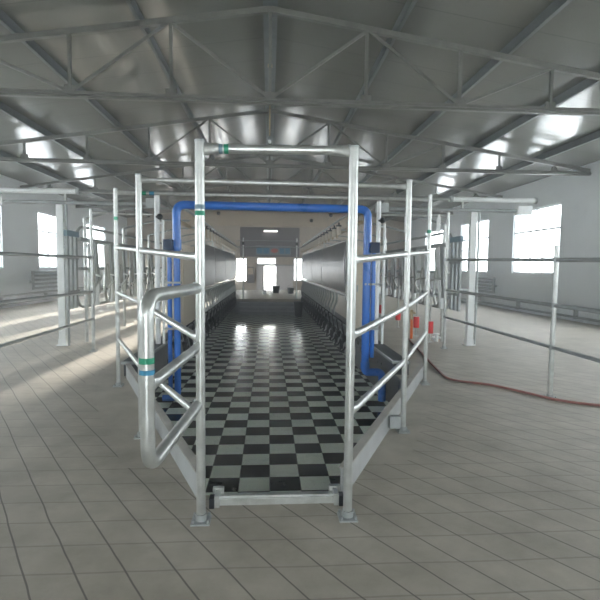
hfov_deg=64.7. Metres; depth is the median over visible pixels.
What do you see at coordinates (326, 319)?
cluster
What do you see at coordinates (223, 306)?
cluster
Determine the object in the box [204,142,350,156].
crossbar
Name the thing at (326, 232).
meter
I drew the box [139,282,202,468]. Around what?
gate
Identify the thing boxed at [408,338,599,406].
hose
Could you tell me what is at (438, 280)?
gate
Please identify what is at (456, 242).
panel
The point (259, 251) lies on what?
wall sign
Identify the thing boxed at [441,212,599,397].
fence
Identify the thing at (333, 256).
panel
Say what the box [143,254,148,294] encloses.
gate
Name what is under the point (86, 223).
window
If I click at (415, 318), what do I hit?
bumper cover
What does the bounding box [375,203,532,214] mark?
beam
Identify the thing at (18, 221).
wall
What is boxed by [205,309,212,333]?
cluster
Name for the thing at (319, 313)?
cluster
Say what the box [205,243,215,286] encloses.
panel
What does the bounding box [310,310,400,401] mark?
wall
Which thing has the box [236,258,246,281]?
window
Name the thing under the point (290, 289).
bucket
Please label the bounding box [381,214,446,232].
bar
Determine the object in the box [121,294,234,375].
deck
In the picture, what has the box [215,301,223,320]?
cluster
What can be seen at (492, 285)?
radiator
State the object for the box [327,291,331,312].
guard
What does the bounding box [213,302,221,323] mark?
cluster
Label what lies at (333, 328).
cluster
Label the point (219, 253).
panel
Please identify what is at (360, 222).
rail
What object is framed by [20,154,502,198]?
roof truss
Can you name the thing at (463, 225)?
window
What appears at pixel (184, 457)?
curb
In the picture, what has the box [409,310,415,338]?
standpipe
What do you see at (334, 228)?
meter
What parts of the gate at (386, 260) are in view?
grey plate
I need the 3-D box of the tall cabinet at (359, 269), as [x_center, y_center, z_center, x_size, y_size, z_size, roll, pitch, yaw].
[1.249,-0.271,10.292,0.315,1.750,0.835,0,4,-4]
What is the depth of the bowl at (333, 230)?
12.34 m
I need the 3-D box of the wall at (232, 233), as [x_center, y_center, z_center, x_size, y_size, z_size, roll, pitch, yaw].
[-2.018,-3.611,30.908,18.600,5.910,0.300,0,4,-4]
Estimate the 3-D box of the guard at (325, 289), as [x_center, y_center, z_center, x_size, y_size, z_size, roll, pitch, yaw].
[0.745,-0.048,14.863,0.110,0.654,0.484,0,4,-10]
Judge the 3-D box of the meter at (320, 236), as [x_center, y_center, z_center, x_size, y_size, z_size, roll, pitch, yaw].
[0.733,-1.988,15.681,0.236,0.376,0.331,0,4,-4]
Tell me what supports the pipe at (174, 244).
on the floor at (275, 384)
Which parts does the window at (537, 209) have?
sill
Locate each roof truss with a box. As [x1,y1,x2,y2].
[0,5,599,115]
[0,109,591,175]
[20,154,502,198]
[76,179,452,214]
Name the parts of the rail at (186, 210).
leg guard, rail, long rail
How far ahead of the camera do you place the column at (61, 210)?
8.72 m
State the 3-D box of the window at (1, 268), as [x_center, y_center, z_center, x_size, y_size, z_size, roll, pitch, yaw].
[-10.004,-2.067,14.645,0.160,2.260,2.810,0,4,-4]
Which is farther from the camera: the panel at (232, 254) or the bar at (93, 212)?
the panel at (232, 254)
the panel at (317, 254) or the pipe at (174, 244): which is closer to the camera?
the pipe at (174, 244)
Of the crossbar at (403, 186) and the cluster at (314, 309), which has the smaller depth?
the crossbar at (403, 186)
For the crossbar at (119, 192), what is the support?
attached to the pipe railing at (200, 517)
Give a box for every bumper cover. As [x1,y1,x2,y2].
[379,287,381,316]
[395,290,400,327]
[413,293,418,335]
[428,296,432,342]
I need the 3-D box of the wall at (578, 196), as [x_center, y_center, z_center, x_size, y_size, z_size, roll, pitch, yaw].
[8.355,-1.541,12.495,0.300,4.530,38.000,0,4,-4]
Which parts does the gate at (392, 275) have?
pale plate, grey plate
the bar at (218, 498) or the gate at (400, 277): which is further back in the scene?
the gate at (400, 277)
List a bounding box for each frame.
[76,207,214,341]
[237,238,300,298]
[321,211,452,341]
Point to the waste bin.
(298, 305)
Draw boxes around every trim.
[181,212,347,227]
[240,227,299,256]
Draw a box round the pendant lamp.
[267,64,272,143]
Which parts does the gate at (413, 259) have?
pale plate, grey plate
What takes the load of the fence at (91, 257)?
on the floor at (491, 493)
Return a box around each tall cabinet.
[166,244,195,326]
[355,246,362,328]
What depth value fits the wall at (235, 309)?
22.14 m
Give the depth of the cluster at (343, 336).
9.70 m
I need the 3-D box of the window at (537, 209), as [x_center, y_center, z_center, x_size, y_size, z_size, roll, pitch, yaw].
[7.997,-1.981,16.133,0.160,2.260,2.910,0,4,-4]
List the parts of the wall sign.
blue panel, blue panel, blue panel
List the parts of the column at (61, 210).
plate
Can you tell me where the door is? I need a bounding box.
[256,264,293,289]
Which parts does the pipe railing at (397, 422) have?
post, rail, rail, rail, post, rail, rail, rail, post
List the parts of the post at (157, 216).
valve knob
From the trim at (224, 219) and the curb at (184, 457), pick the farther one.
the trim at (224, 219)
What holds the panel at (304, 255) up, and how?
attached to the rail at (360, 222)
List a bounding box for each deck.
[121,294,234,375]
[302,294,409,374]
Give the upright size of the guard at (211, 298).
0.654 m
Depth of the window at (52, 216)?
19.60 m
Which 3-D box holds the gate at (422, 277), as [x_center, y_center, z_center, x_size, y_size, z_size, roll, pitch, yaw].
[2.705,-0.529,10.523,0.243,1.264,0.652,0,4,-4]
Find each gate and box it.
[87,242,102,304]
[103,244,114,301]
[118,249,128,298]
[129,251,136,296]
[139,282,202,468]
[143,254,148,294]
[147,254,154,289]
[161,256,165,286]
[379,252,387,294]
[379,253,380,293]
[385,251,396,296]
[393,250,404,299]
[403,249,416,300]
[414,248,429,304]
[429,245,444,308]
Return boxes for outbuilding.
[258,258,305,287]
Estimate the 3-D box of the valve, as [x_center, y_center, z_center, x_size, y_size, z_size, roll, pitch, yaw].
[2.818,0.773,9.782,0.180,0.170,0.140,0,4,-4]
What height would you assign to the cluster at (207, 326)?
0.656 m
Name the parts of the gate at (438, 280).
pale plate, grey plate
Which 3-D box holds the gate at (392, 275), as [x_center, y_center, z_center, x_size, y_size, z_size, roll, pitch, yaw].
[2.529,-0.716,13.211,0.243,1.264,0.652,0,4,-4]
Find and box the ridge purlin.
[263,0,277,201]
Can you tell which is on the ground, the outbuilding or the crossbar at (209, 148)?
the outbuilding
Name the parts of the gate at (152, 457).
gate rail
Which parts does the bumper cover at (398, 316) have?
stem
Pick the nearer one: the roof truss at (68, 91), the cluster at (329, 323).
the roof truss at (68, 91)
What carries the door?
in the wall at (232, 233)
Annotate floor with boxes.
[0,289,599,599]
[155,313,388,494]
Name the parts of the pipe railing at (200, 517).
post, rail, rail, rail, post, rail, rail, rail, post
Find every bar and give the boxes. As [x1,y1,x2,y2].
[92,211,152,215]
[209,484,342,508]
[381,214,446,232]
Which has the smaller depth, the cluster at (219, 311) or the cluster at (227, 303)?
the cluster at (219, 311)
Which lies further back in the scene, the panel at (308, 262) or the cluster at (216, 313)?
the panel at (308, 262)
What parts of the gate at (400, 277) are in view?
pale plate, grey plate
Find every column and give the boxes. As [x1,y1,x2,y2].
[56,204,70,345]
[462,212,480,345]
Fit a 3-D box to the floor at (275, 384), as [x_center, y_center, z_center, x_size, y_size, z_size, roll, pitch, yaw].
[-0.849,1.318,12.744,4.400,0.100,19.500,0,4,-4]
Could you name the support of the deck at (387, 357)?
on the floor at (491, 493)
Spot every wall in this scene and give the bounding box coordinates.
[0,174,127,308]
[127,199,404,290]
[155,310,219,390]
[228,301,308,312]
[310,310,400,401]
[410,160,599,325]
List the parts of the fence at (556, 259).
post, rail, rail, rail, post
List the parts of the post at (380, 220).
valve knob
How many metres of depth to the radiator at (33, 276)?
18.65 m
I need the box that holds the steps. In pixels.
[238,302,294,314]
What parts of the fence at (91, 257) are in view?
rail, rail, rail, post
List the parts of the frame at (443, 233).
long rail, rounded frame, long rail, long rail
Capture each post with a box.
[154,191,164,343]
[374,200,385,343]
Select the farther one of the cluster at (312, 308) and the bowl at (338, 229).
the cluster at (312, 308)
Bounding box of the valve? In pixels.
[432,333,440,341]
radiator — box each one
[29,270,57,289]
[475,277,496,292]
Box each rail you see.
[181,209,235,310]
[301,213,362,306]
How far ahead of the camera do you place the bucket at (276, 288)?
27.34 m
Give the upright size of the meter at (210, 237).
0.376 m
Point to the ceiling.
(571, 38)
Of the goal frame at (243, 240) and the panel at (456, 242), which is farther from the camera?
the goal frame at (243, 240)
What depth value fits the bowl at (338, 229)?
11.55 m
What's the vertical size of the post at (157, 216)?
2.515 m
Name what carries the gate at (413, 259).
attached to the frame at (443, 233)
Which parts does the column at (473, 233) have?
plate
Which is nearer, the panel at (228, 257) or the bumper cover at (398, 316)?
the bumper cover at (398, 316)
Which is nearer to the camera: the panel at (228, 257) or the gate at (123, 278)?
the gate at (123, 278)
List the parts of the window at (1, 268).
frame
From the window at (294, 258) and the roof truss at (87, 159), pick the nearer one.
the roof truss at (87, 159)
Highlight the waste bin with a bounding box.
[293,301,302,316]
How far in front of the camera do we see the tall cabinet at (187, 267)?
10.18 m
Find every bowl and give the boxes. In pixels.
[328,231,331,238]
[332,229,335,236]
[336,227,340,234]
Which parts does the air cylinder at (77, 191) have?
piston rod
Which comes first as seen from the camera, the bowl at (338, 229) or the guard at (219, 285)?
the bowl at (338, 229)
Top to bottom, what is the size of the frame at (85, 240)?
2.644 m
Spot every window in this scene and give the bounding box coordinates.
[0,233,4,269]
[38,212,56,268]
[86,223,104,266]
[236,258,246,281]
[257,258,275,264]
[293,258,301,280]
[426,229,442,270]
[462,219,488,273]
[510,203,560,275]
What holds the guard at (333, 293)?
on the deck at (387, 357)
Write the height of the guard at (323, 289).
0.654 m
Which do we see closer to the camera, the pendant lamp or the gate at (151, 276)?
the pendant lamp
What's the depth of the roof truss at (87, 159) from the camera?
12.72 m
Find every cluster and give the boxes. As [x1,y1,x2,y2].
[172,335,188,353]
[181,322,193,350]
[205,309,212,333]
[205,311,209,338]
[206,306,215,329]
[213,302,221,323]
[213,304,218,326]
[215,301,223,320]
[218,299,225,317]
[223,296,229,313]
[223,298,227,315]
[310,299,315,317]
[312,301,318,319]
[314,303,320,322]
[317,305,323,325]
[320,307,326,328]
[323,309,330,331]
[326,312,333,335]
[330,315,338,340]
[334,318,342,345]
[339,322,345,351]
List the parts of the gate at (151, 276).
pale plate, grey plate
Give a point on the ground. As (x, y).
(239, 277)
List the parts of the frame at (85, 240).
long rail, long rail, rounded frame, long rail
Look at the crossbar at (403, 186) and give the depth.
4.09 m
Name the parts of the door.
rail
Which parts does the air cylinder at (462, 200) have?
piston rod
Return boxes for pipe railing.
[113,139,211,526]
[337,145,431,522]
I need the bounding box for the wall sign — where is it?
[256,245,290,254]
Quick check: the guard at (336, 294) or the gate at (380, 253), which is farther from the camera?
the gate at (380, 253)
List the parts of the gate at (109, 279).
pale plate, grey plate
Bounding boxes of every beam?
[0,196,159,208]
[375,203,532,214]
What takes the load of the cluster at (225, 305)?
hanging from the deck at (160, 350)
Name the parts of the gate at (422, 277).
pale plate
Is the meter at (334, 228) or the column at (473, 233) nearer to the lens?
the column at (473, 233)
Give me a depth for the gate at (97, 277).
9.43 m
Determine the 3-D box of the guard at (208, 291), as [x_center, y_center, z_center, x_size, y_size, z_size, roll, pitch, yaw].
[-2.627,-0.001,13.671,0.110,0.654,0.484,0,4,-10]
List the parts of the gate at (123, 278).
pale plate, grey plate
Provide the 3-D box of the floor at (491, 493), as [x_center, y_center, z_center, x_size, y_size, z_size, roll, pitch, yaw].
[-0.800,0.724,12.053,18.600,0.120,38.600,0,4,-4]
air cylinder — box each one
[0,187,112,200]
[432,196,537,207]
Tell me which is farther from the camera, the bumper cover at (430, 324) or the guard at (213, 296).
the guard at (213, 296)
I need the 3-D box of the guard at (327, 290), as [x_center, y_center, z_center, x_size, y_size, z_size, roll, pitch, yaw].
[0.783,-0.007,14.275,0.110,0.654,0.484,0,4,-10]
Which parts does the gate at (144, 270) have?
grey plate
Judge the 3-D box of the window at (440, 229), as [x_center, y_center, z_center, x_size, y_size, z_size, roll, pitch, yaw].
[7.348,-2.671,26.038,0.160,2.260,2.910,0,4,-4]
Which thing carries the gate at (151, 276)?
attached to the frame at (85, 240)
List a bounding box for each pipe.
[0,282,128,306]
[162,201,385,401]
[410,286,599,322]
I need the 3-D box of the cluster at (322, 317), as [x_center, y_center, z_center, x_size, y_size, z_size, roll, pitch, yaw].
[0.668,0.509,13.627,0.202,0.656,0.501,1,4,6]
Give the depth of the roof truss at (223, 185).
22.57 m
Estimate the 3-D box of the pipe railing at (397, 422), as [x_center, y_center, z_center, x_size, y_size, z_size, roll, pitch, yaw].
[0.984,-0.009,4.415,0.204,2.432,3.720,2,4,22]
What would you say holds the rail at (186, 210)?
on the deck at (160, 350)
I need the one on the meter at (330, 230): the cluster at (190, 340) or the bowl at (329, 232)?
the bowl at (329, 232)
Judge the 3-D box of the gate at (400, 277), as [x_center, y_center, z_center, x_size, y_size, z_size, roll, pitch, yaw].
[2.587,-0.654,12.315,0.243,1.264,0.652,0,4,-4]
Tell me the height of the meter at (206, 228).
0.376 m
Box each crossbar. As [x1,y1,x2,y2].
[117,190,428,201]
[141,176,406,189]
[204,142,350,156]
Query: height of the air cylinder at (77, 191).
0.226 m
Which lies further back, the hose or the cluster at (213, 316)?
the cluster at (213, 316)
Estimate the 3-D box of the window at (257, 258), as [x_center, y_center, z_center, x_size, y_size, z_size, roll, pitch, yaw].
[-2.179,-2.534,30.902,1.250,0.436,0.060,0,4,-4]
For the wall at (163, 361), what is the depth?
8.74 m
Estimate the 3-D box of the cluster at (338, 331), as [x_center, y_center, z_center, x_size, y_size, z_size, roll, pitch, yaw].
[0.866,0.719,10.600,0.202,0.656,0.501,1,4,6]
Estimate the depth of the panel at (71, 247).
8.41 m
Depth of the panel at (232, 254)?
23.35 m
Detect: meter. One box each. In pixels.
[205,226,208,238]
[208,228,212,240]
[319,234,322,245]
[325,230,327,242]
[328,228,331,241]
[332,225,335,239]
[336,223,345,237]
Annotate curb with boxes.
[125,363,195,495]
[339,362,422,491]
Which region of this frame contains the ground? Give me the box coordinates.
[237,275,272,289]
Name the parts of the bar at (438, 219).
stop plate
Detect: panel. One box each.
[63,230,79,309]
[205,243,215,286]
[214,247,225,283]
[224,251,231,280]
[231,253,235,278]
[301,254,305,278]
[305,251,312,281]
[312,248,322,284]
[321,239,346,292]
[448,236,469,310]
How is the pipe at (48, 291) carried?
attached to the wall at (18, 221)
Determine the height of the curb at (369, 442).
0.842 m
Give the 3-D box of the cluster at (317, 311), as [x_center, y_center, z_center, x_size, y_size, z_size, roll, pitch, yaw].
[0.569,0.403,15.140,0.202,0.656,0.501,1,4,6]
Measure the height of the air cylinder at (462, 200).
0.226 m
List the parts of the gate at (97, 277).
pale plate, grey plate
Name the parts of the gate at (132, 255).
pale plate, grey plate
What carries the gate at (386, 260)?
attached to the frame at (443, 233)
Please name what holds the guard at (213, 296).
on the deck at (160, 350)
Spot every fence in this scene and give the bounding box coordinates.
[0,209,97,351]
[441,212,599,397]
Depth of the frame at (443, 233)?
10.45 m
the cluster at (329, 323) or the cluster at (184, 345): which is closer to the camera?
the cluster at (184, 345)
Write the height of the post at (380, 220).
2.475 m
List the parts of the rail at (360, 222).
long rail, rail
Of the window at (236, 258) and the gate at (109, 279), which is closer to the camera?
the gate at (109, 279)
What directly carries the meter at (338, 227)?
attached to the rail at (360, 222)
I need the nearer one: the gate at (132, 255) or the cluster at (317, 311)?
the gate at (132, 255)
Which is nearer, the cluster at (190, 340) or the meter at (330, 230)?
the cluster at (190, 340)
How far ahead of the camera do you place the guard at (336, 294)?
12.36 m
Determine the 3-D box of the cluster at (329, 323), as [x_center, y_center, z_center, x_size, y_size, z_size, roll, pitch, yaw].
[0.767,0.614,12.114,0.202,0.656,0.501,1,4,6]
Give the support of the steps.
on the floor at (275, 384)
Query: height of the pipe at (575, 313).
0.385 m
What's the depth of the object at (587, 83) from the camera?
11.28 m
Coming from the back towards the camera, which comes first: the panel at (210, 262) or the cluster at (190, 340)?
the panel at (210, 262)
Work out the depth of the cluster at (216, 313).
13.99 m
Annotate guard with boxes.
[207,289,210,308]
[210,288,212,308]
[212,288,214,305]
[216,286,218,304]
[218,285,220,301]
[320,289,324,305]
[322,289,326,308]
[325,290,328,308]
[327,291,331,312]
[330,292,334,314]
[333,293,337,316]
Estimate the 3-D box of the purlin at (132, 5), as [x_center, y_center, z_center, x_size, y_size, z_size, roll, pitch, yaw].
[-2.837,-4.807,11.534,0.070,0.163,38.000,0,4,-4]
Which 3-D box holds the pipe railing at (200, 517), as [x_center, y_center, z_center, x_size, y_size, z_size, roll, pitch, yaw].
[-1.435,-0.024,4.251,0.206,2.432,3.685,-2,4,-28]
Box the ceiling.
[0,0,599,221]
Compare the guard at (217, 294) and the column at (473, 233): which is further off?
the guard at (217, 294)
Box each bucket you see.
[272,283,279,292]
[287,285,293,293]

